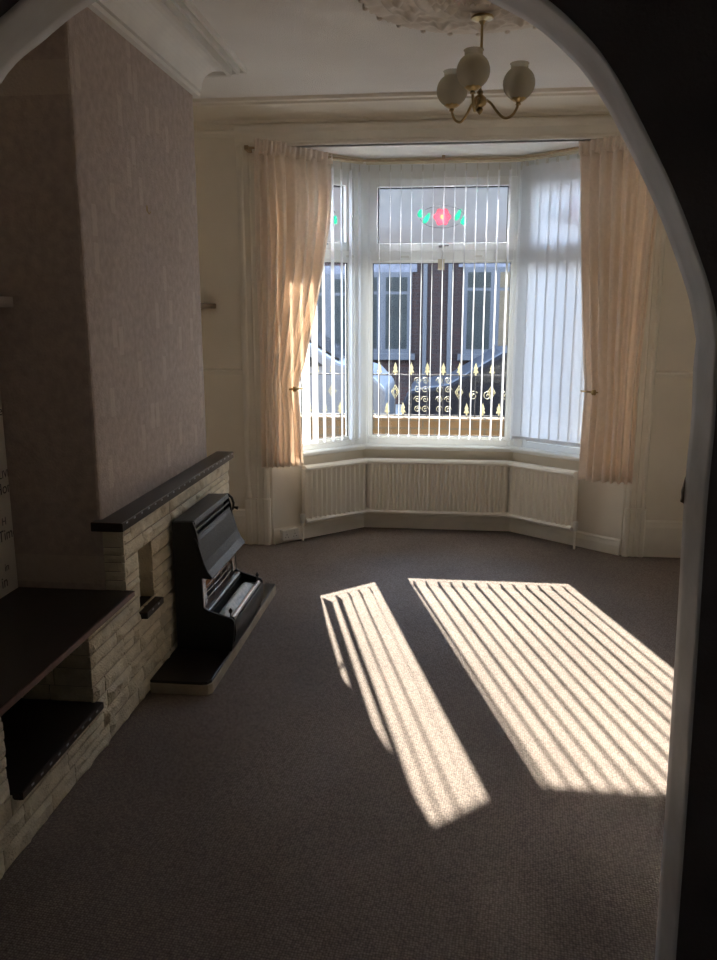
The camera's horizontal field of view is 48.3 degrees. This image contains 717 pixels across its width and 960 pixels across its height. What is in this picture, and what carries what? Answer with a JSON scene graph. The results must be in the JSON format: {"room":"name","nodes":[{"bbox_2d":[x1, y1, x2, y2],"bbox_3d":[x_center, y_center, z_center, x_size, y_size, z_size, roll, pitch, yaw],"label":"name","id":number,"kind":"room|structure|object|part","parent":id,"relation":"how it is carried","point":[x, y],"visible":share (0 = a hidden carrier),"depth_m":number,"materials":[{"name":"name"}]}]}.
{"room":"living room","nodes":[
{"label":"living room","id":0,"kind":"room"},
{"bbox_2d":[0,7,206,589],"bbox_3d":[-1.091,-0.578,3.555,0.404,2.770,1.352,1,12,6],"label":"wall","id":1,"kind":"structure","parent":0,"point":[102,377],"depth_m":3.00,"materials":[{"name":"paint"}]},
{"bbox_2d":[88,0,246,96],"bbox_3d":[-0.955,-1.844,3.273,0.576,0.179,1.796,1,12,6],"label":"crown molding","id":2,"kind":"structure","parent":1,"relation":"attached to","point":[174,35],"depth_m":3.40,"materials":[{"name":"paint"}]},
{"bbox_2d":[0,527,680,959],"bbox_3d":[0.153,1.295,1.668,4.800,0.120,9.150,1,12,6],"label":"floor","id":3,"kind":"structure","parent":0,"point":[426,744],"depth_m":2.69,"materials":[{"name":"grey carpet"}]},
{"bbox_2d":[0,451,275,879],"bbox_3d":[-0.945,0.490,3.296,0.698,0.787,2.597,1,12,6],"label":"stone fireplace","id":4,"kind":"object","parent":3,"relation":"on","point":[75,664],"visible":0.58,"depth_m":2.88,"materials":[{"name":"stone"}]},
{"bbox_2d":[1,697,101,799],"bbox_3d":[-1.131,0.844,2.575,0.400,0.025,0.552,1,12,6],"label":"shelf","id":5,"kind":"object","parent":4,"relation":"attached to","point":[38,731],"depth_m":2.61,"materials":[{"name":"stone"}]},
{"bbox_3d":[-1.147,0.538,2.553,0.460,0.022,1.087,1,12,6],"label":"long seat","id":6,"kind":"part","parent":4,"relation":"part of","materials":[{"name":"tile"}]},
{"bbox_2d":[139,596,161,618],"bbox_3d":[-0.885,0.524,3.296,0.097,0.028,0.190,1,12,6],"label":"niche shelf","id":7,"kind":"object","parent":4,"relation":"attached to","point":[148,604],"depth_m":3.29,"materials":[{"name":"wood"}]},
{"bbox_2d":[90,451,231,531],"bbox_3d":[-0.847,0.016,3.717,0.119,0.035,1.565,1,12,6],"label":"mantel shelf","id":8,"kind":"object","parent":4,"relation":"attached to","point":[148,504],"depth_m":3.41,"materials":[{"name":"stone"}]},
{"bbox_2d":[172,493,263,650],"bbox_3d":[-0.643,0.414,3.826,0.284,0.598,0.602,1,12,6],"label":"fire","id":9,"kind":"object","parent":4,"relation":"on","point":[206,538],"visible":1,"depth_m":3.60,"materials":[{"name":"black metal"}]},
{"bbox_3d":[-0.684,0.475,3.544,0.266,0.596,0.012,1,12,6],"label":"panel","id":10,"kind":"part","parent":9,"relation":"part of","materials":[{"name":"black metal"}]},
{"bbox_2d":[194,510,244,578],"bbox_3d":[-0.648,0.286,3.786,0.079,0.185,0.575,1,12,6],"label":"hood","id":11,"kind":"object","parent":9,"relation":"attached to","point":[216,543],"depth_m":3.70,"materials":[{"name":"black metal"}]},
{"bbox_2d":[205,571,239,609],"bbox_3d":[-0.686,0.534,3.842,0.104,0.024,0.543,1,12,6],"label":"tray","id":12,"kind":"object","parent":9,"relation":"attached to","point":[217,599],"depth_m":3.86,"materials":[{"name":"metal"}]},
{"bbox_3d":[-0.652,0.116,4.055,0.051,0.102,0.021,-7,14,-29],"label":"handle","id":13,"kind":"part","parent":9,"relation":"part of","materials":[{"name":"black metal"}]},
{"bbox_3d":[-0.623,0.361,4.084,0.266,0.596,0.012,1,12,6],"label":"panel","id":14,"kind":"part","parent":9,"relation":"part of","materials":[{"name":"black metal"}]},
{"bbox_3d":[-0.538,0.571,3.833,0.025,0.019,0.497,1,12,6],"label":"rail","id":15,"kind":"part","parent":9,"relation":"part of","materials":[{"name":"metal"}]},
{"bbox_2d":[300,458,578,548],"bbox_3d":[0.549,0.143,5.584,1.872,0.525,0.438,1,12,6],"label":"radiator","id":16,"kind":"object","parent":3,"relation":"on","point":[539,494],"visible":0.98,"depth_m":5.65,"materials":[{"name":"beige metal"}]},
{"bbox_3d":[-0.150,0.073,5.611,0.500,0.340,0.032,-8,14,-33],"label":"ribbed panel","id":17,"kind":"part","parent":16,"relation":"part of","materials":[{"name":"white metal"}]},
{"bbox_3d":[0.557,0.055,5.697,0.990,0.340,0.032,1,12,6],"label":"ribbed panel","id":18,"kind":"part","parent":16,"relation":"part of","materials":[{"name":"white metal"}]},
{"bbox_3d":[0.549,0.082,5.571,1.847,0.340,0.348,1,12,6],"label":"panel","id":19,"kind":"part","parent":16,"relation":"part of","materials":[{"name":"white metal"}]},
{"bbox_3d":[0.547,0.266,5.586,1.845,0.034,0.392,1,12,6],"label":"rail","id":20,"kind":"part","parent":16,"relation":"part of","materials":[{"name":"white metal"}]},
{"bbox_3d":[0.547,-0.091,5.511,1.845,0.036,0.392,1,12,6],"label":"rail","id":21,"kind":"part","parent":16,"relation":"part of","materials":[{"name":"white metal"}]},
{"bbox_3d":[1.234,0.105,5.459,0.032,0.340,0.510,-11,16,-43],"label":"ribbed panel","id":22,"kind":"part","parent":16,"relation":"part of","materials":[{"name":"beige metal"}]},
{"bbox_2d":[0,0,716,959],"bbox_3d":[0.181,-0.170,1.614,4.600,2.770,0.150,1,12,6],"label":"wall","id":23,"kind":"structure","parent":0,"point":[652,64],"depth_m":1.52,"materials":[{"name":"paint"}]},
{"bbox_2d":[680,477,685,503],"bbox_3d":[0.686,0.018,1.676,0.020,0.067,0.007,1,12,6],"label":"paper","id":24,"kind":"object","parent":23,"relation":"attached to","point":[683,486],"visible":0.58,"depth_m":1.68,"materials":[{"name":"brown paper"}]},
{"bbox_2d":[191,0,592,98],"bbox_3d":[0.390,-1.968,3.146,4.800,0.120,3.890,1,12,6],"label":"ceiling","id":25,"kind":"structure","parent":0,"point":[285,47],"depth_m":3.87,"materials":[{"name":"paint"}]},
{"bbox_2d":[358,0,536,36],"bbox_3d":[0.477,-1.859,3.076,0.992,0.068,0.992,1,12,6],"label":"ceiling rose","id":26,"kind":"object","parent":25,"relation":"attached to","point":[451,17],"visible":0.71,"depth_m":3.26,"materials":[{"name":"paint"}]},
{"bbox_2d":[444,13,526,123],"bbox_3d":[0.511,-1.650,3.192,0.399,0.378,0.400,1,12,6],"label":"chandelier","id":27,"kind":"object","parent":26,"relation":"hanging from","point":[479,101],"visible":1,"depth_m":3.22,"materials":[{"name":"gold metal"}]},
{"bbox_3d":[0.392,-1.630,3.348,0.042,0.098,0.041,1,12,6],"label":"bulb","id":28,"kind":"part","parent":27,"relation":"part of","materials":[{"name":"white glass"}]},
{"bbox_3d":[0.435,-1.522,3.317,0.011,0.078,0.147,-9,15,-38],"label":"arm","id":29,"kind":"part","parent":27,"relation":"part of","materials":[{"name":"gold metal"}]},
{"bbox_3d":[0.442,-1.573,3.078,0.042,0.098,0.041,1,12,6],"label":"bulb","id":30,"kind":"part","parent":27,"relation":"part of","materials":[{"name":"white glass"}]},
{"bbox_3d":[0.463,-1.490,3.161,0.011,0.078,0.147,4,12,18],"label":"arm","id":31,"kind":"part","parent":27,"relation":"part of","materials":[{"name":"gold metal"}]},
{"bbox_3d":[0.492,-1.685,3.209,0.010,0.258,0.011,1,12,6],"label":"drop rod","id":32,"kind":"part","parent":27,"relation":"part of","materials":[{"name":"gold metal"}]},
{"bbox_3d":[0.583,-1.510,3.257,0.147,0.078,0.011,-1,12,-6],"label":"arm","id":33,"kind":"part","parent":27,"relation":"part of","materials":[{"name":"gold metal"}]},
{"bbox_3d":[0.651,-1.608,3.244,0.042,0.098,0.041,1,12,6],"label":"bulb","id":34,"kind":"part","parent":27,"relation":"part of","materials":[{"name":"white glass"}]},
{"bbox_2d":[264,115,610,145],"bbox_3d":[0.578,-2.174,4.937,2.335,0.215,0.300,1,12,6],"label":"beam","id":35,"kind":"structure","parent":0,"point":[575,115],"depth_m":4.82,"materials":[{"name":"beige paint"}]},
{"bbox_2d":[194,124,695,554],"bbox_3d":[0.617,-0.821,5.443,3.476,3.070,0.740,1,12,6],"label":"wall","id":36,"kind":"structure","parent":0,"point":[215,158],"depth_m":5.13,"materials":[{"name":"beige paint"}]},
{"bbox_2d":[203,368,241,374],"bbox_3d":[-0.906,-0.709,5.250,0.295,0.044,0.020,1,12,6],"label":"trim","id":37,"kind":"structure","parent":36,"relation":"attached to","point":[206,371],"depth_m":5.25,"materials":[{"name":"beige paint"}]},
{"bbox_2d":[232,509,245,543],"bbox_3d":[-0.906,0.314,5.465,0.295,0.240,0.020,1,12,6],"label":"baseboard","id":38,"kind":"structure","parent":36,"relation":"attached to","point":[239,515],"depth_m":5.44,"materials":[{"name":"beige paint"}]},
{"bbox_2d":[236,146,271,544],"bbox_3d":[-0.681,-0.815,5.195,0.173,2.560,0.034,1,12,6],"label":"trim","id":39,"kind":"structure","parent":36,"relation":"attached to","point":[257,500],"depth_m":5.21,"materials":[{"name":"beige paint"}]},
{"bbox_2d":[302,161,353,449],"bbox_3d":[-0.270,-1.162,5.422,0.599,1.915,0.104,-9,15,-36],"label":"window","id":40,"kind":"structure","parent":36,"relation":"in","point":[345,166],"depth_m":5.45,"materials":[{"name":"white plastic"}]},
{"bbox_2d":[299,154,362,446],"bbox_3d":[-0.232,-1.175,5.328,0.635,1.884,0.090,-9,15,-35],"label":"vertical blind","id":41,"kind":"object","parent":40,"relation":"attached to","point":[306,370],"visible":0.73,"depth_m":5.41,"materials":[{"name":"white fabric"}]},
{"bbox_3d":[-0.279,-1.772,5.302,0.432,0.370,0.004,-9,15,-36],"label":"frosted pane","id":42,"kind":"part","parent":40,"relation":"part of","materials":[{"name":"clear glass"}]},
{"bbox_3d":[-0.273,-1.771,5.294,0.540,0.476,0.060,-9,15,-36],"label":"fanlight sash","id":43,"kind":"part","parent":40,"relation":"part of","materials":[{"name":"white plastic"}]},
{"bbox_2d":[354,164,367,443],"bbox_3d":[0.013,-1.205,5.636,0.152,1.912,0.106,-9,15,-36],"label":"trim","id":44,"kind":"structure","parent":36,"relation":"attached to","point":[364,168],"depth_m":5.58,"materials":[{"name":"white plastic"}]},
{"bbox_2d":[193,87,609,124],"bbox_3d":[0.561,-2.178,4.648,3.276,0.089,0.265,1,12,6],"label":"crown molding","id":45,"kind":"structure","parent":36,"relation":"attached to","point":[570,101],"depth_m":4.69,"materials":[{"name":"beige paint"}]},
{"bbox_2d":[234,116,620,146],"bbox_3d":[0.538,-2.088,4.790,2.621,0.118,0.030,1,12,6],"label":"pelmet","id":46,"kind":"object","parent":36,"relation":"attached to","point":[594,127],"depth_m":4.80,"materials":[{"name":"beige paint"}]},
{"bbox_2d":[303,444,578,460],"bbox_3d":[0.591,-0.184,5.500,2.422,0.030,0.655,1,12,6],"label":"window sill","id":47,"kind":"structure","parent":36,"relation":"on","point":[337,449],"depth_m":5.65,"materials":[{"name":"white paint"}]},
{"bbox_2d":[367,162,519,445],"bbox_3d":[0.570,-1.194,5.574,1.025,1.915,0.104,1,12,6],"label":"window","id":48,"kind":"structure","parent":36,"relation":"in","point":[400,193],"depth_m":5.46,"materials":[{"name":"white plastic"}]},
{"bbox_2d":[438,246,444,269],"bbox_3d":[0.566,-1.517,5.466,0.044,0.158,0.015,1,12,6],"label":"tag","id":49,"kind":"object","parent":48,"relation":"hanging from","point":[439,260],"visible":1,"depth_m":5.48,"materials":[{"name":"beige paper"}]},
{"bbox_3d":[0.570,-1.803,5.448,0.991,0.476,0.060,1,12,6],"label":"fanlight sash","id":50,"kind":"part","parent":48,"relation":"part of","materials":[{"name":"white plastic"}]},
{"bbox_3d":[0.571,-1.805,5.457,0.883,0.370,0.004,1,12,6],"label":"frosted pane","id":51,"kind":"part","parent":48,"relation":"part of","materials":[{"name":"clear glass"}]},
{"bbox_2d":[366,156,524,441],"bbox_3d":[0.570,-1.206,5.476,1.045,1.884,0.089,1,12,6],"label":"vertical blind","id":52,"kind":"object","parent":48,"relation":"attached to","point":[505,160],"visible":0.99,"depth_m":5.46,"materials":[{"name":"white fabric"}]},
{"bbox_3d":[0.572,-0.300,5.702,1.007,0.019,0.003,1,12,6],"label":"link chain","id":53,"kind":"part","parent":52,"relation":"part of","materials":[{"name":"white plastic"}]},
{"bbox_3d":[0.568,-0.286,5.632,1.006,0.019,0.003,1,12,6],"label":"link chain","id":54,"kind":"part","parent":52,"relation":"part of","materials":[{"name":"white plastic"}]},
{"bbox_2d":[273,513,620,555],"bbox_3d":[0.590,0.359,5.574,2.295,0.105,0.533,1,12,6],"label":"baseboard","id":55,"kind":"structure","parent":36,"relation":"attached to","point":[591,541],"depth_m":5.77,"materials":[{"name":"beige paint"}]},
{"bbox_2d":[280,527,298,540],"bbox_3d":[-0.474,0.370,5.494,0.130,0.074,0.052,-9,15,-36],"label":"wall socket","id":56,"kind":"object","parent":55,"relation":"attached to","point":[293,532],"visible":1,"depth_m":5.47,"materials":[{"name":"white plastic"}]},
{"bbox_2d":[509,160,534,446],"bbox_3d":[1.126,-1.180,5.516,0.146,1.912,0.103,11,16,43],"label":"trim","id":57,"kind":"structure","parent":36,"relation":"attached to","point":[517,443],"depth_m":5.55,"materials":[{"name":"white plastic"}]},
{"bbox_2d":[523,154,579,454],"bbox_3d":[1.412,-1.122,5.232,0.703,1.915,0.104,11,16,43],"label":"window","id":58,"kind":"structure","parent":36,"relation":"in","point":[526,444],"depth_m":5.44,"materials":[{"name":"white plastic"}]},
{"bbox_2d":[511,149,583,446],"bbox_3d":[1.365,-1.144,5.141,0.822,1.867,0.040,11,16,43],"label":"vertical blind","id":59,"kind":"object","parent":58,"relation":"attached to","point":[548,374],"visible":0.68,"depth_m":5.25,"materials":[{"name":"white fabric"}]},
{"bbox_2d":[621,213,665,556],"bbox_3d":[1.776,-0.758,4.926,0.134,2.560,0.034,1,12,6],"label":"trim","id":60,"kind":"structure","parent":36,"relation":"attached to","point":[634,523],"depth_m":5.00,"materials":[{"name":"beige paint"}]},
{"bbox_2d":[643,520,682,557],"bbox_3d":[2.015,0.381,5.145,0.378,0.240,0.020,1,12,6],"label":"baseboard","id":61,"kind":"structure","parent":36,"relation":"attached to","point":[663,538],"depth_m":5.14,"materials":[{"name":"beige paint"}]},
{"bbox_2d":[655,371,692,378],"bbox_3d":[2.020,-0.647,4.928,0.368,0.044,0.020,1,12,6],"label":"trim","id":62,"kind":"structure","parent":36,"relation":"attached to","point":[659,374],"depth_m":4.93,"materials":[{"name":"beige paint"}]},
{"bbox_2d":[296,139,595,158],"bbox_3d":[0.592,-2.124,5.077,2.395,0.070,0.525,1,12,6],"label":"ceiling","id":63,"kind":"structure","parent":0,"point":[508,148],"depth_m":5.03,"materials":[{"name":"paint"}]},
{"bbox_2d":[244,145,578,161],"bbox_3d":[0.591,-2.047,4.968,2.525,0.040,0.540,1,12,6],"label":"pole","id":64,"kind":"object","parent":63,"relation":"attached to","point":[247,148],"visible":0.66,"depth_m":5.20,"materials":[{"name":"brown wood"}]},
{"bbox_2d":[254,138,332,467],"bbox_3d":[-0.377,-1.090,5.145,0.587,2.019,0.165,-8,14,-33],"label":"curtain","id":65,"kind":"object","parent":64,"relation":"hanging from","point":[293,199],"visible":0.99,"depth_m":5.07,"materials":[{"name":"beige fabric"}]},
{"bbox_2d":[289,386,303,391],"bbox_3d":[-0.391,-0.593,5.196,0.053,0.037,0.142,8,15,35],"label":"tieback","id":66,"kind":"object","parent":65,"relation":"attached to","point":[294,389],"visible":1,"depth_m":5.15,"materials":[{"name":"gold metal"}]},
{"bbox_2d":[578,135,657,484],"bbox_3d":[1.525,-1.002,4.873,0.488,2.059,0.142,8,14,33],"label":"curtain","id":67,"kind":"object","parent":64,"relation":"hanging from","point":[619,212],"visible":0.88,"depth_m":4.83,"materials":[{"name":"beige fabric"}]},
{"bbox_2d":[580,390,597,395],"bbox_3d":[1.430,-0.553,5.006,0.047,0.037,0.159,-5,13,-24],"label":"tieback","id":68,"kind":"object","parent":67,"relation":"attached to","point":[593,392],"visible":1,"depth_m":4.95,"materials":[{"name":"gold metal"}]},
{"bbox_3d":[-1.328,-0.608,3.700,0.200,2.770,3.750,1,12,6],"label":"wall","id":69,"kind":"structure","parent":0,"visible":0},
{"bbox_2d":[0,296,13,306],"bbox_3d":[-1.335,-0.528,2.345,0.082,0.037,1.071,1,12,6],"label":"shelf","id":70,"kind":"object","parent":69,"relation":"attached to","point":[4,301],"visible":1,"depth_m":2.82,"materials":[{"name":"brown wood"}]},
{"bbox_2d":[0,394,17,597],"bbox_3d":[-1.372,0.000,2.490,0.002,1.053,1.134,1,12,6],"label":"wall","id":71,"kind":"structure","parent":69,"relation":"attached to","point":[8,570],"depth_m":2.99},
{"bbox_2d":[201,303,215,308],"bbox_3d":[-1.043,-1.021,4.681,0.132,0.031,1.026,1,12,6],"label":"shelf","id":72,"kind":"object","parent":69,"relation":"attached to","point":[203,305],"visible":0.24,"depth_m":5.03,"materials":[{"name":"brown wood"}]},
{"label":"outside","id":73,"kind":"structure","parent":0,"visible":0},
{"bbox_2d":[395,404,401,413],"bbox_3d":[3.665,-4.812,32.449,80.000,0.180,54.100,1,12,6],"label":"ground","id":74,"kind":"structure","parent":73,"point":[398,406],"depth_m":15.68,"materials":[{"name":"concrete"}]},
{"bbox_2d":[301,415,503,439],"bbox_3d":[0.823,-0.132,7.487,6.440,0.920,0.240,1,12,6],"label":"wall","id":75,"kind":"structure","parent":74,"relation":"on","point":[421,424],"depth_m":7.34,"materials":[{"name":"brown brick"}]},
{"bbox_2d":[301,362,505,417],"bbox_3d":[0.823,-0.826,7.340,3.800,0.500,0.014,1,12,6],"label":"railings","id":76,"kind":"object","parent":75,"relation":"on","point":[443,368],"visible":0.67,"depth_m":7.36,"materials":[{"name":"black metal"}]},
{"bbox_3d":[0.823,-0.593,7.390,3.800,0.012,0.010,1,12,6],"label":"horizontal rail","id":77,"kind":"part","parent":76,"relation":"part of","materials":[{"name":"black metal"}]},
{"bbox_3d":[0.823,-0.959,7.313,3.800,0.012,0.010,1,12,6],"label":"horizontal rail","id":78,"kind":"part","parent":76,"relation":"part of","materials":[{"name":"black metal"}]},
{"bbox_2d":[317,263,509,403],"bbox_3d":[2.178,-5.750,18.670,18.400,7.320,6.650,1,12,6],"label":"house","id":79,"kind":"structure","parent":74,"relation":"on","point":[387,355],"depth_m":16.08,"materials":[{"name":"red brick"}]},
{"bbox_3d":[-0.753,-3.223,16.333,0.120,1.055,0.010,1,12,6],"label":"pane","id":80,"kind":"part","parent":79,"relation":"part of","materials":[{"name":"glass"}]},
{"bbox_3d":[-0.355,-3.919,16.142,0.320,0.265,0.010,1,12,6],"label":"pane","id":81,"kind":"part","parent":79,"relation":"part of","materials":[{"name":"grey glass"}]},
{"bbox_3d":[-0.355,-3.214,16.290,0.320,1.055,0.010,1,12,6],"label":"pane","id":82,"kind":"part","parent":79,"relation":"part of","materials":[{"name":"glass"}]},
{"bbox_3d":[0.301,-3.210,16.216,0.140,1.078,0.010,1,12,6],"label":"pane","id":83,"kind":"part","parent":79,"relation":"part of","materials":[{"name":"glass"}]},
{"bbox_3d":[0.301,-3.929,16.065,0.140,0.272,0.010,1,12,6],"label":"pane","id":84,"kind":"part","parent":79,"relation":"part of","materials":[{"name":"grey glass"}]},
{"bbox_3d":[0.601,-2.515,16.307,1.090,0.120,0.120,1,12,6],"label":"stone sill","id":85,"kind":"part","parent":79,"relation":"part of","materials":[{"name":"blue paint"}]},
{"bbox_3d":[0.763,-3.199,16.165,0.430,1.078,0.010,1,12,6],"label":"pane","id":86,"kind":"part","parent":79,"relation":"part of","materials":[{"name":"glass"}]},
{"bbox_3d":[0.763,-3.918,16.014,0.430,0.272,0.010,1,12,6],"label":"pane","id":87,"kind":"part","parent":79,"relation":"part of","materials":[{"name":"grey glass"}]},
{"bbox_3d":[2.708,-2.466,16.076,1.430,0.120,0.120,1,12,6],"label":"stone sill","id":88,"kind":"part","parent":79,"relation":"part of","materials":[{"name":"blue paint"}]},
{"bbox_3d":[2.393,-3.195,15.979,0.450,1.145,0.010,1,12,6],"label":"pane","id":89,"kind":"part","parent":79,"relation":"part of","materials":[{"name":"grey glass"}]},
{"bbox_3d":[2.393,-3.958,15.819,0.450,0.295,0.010,1,12,6],"label":"pane","id":90,"kind":"part","parent":79,"relation":"part of","materials":[{"name":"grey glass"}]},
{"bbox_3d":[3.023,-3.180,15.910,0.460,1.145,0.010,1,12,6],"label":"pane","id":91,"kind":"part","parent":79,"relation":"part of","materials":[{"name":"glass"}]},
{"bbox_3d":[3.023,-3.944,15.750,0.460,0.295,0.010,1,12,6],"label":"pane","id":92,"kind":"part","parent":79,"relation":"part of","materials":[{"name":"beige glass"}]},
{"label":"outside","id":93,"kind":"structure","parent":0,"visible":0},
{"bbox_3d":[1.290,-0.542,11.666,80.000,0.005,5.200,1,12,6],"label":"road","id":94,"kind":"object","parent":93,"visible":0},
{"bbox_2d":[300,330,394,413],"bbox_3d":[-1.610,-1.250,10.805,4.129,1.735,1.630,1,12,6],"label":"van","id":95,"kind":"object","parent":94,"relation":"on","point":[387,383],"visible":0.03,"depth_m":9.89,"materials":[{"name":"white paint"}]},
{"bbox_2d":[403,345,506,415],"bbox_3d":[2.691,-1.011,10.348,4.150,1.455,1.660,1,12,6],"label":"car","id":96,"kind":"object","parent":94,"relation":"on","point":[433,383],"visible":0.06,"depth_m":9.69,"materials":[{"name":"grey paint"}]}
]}

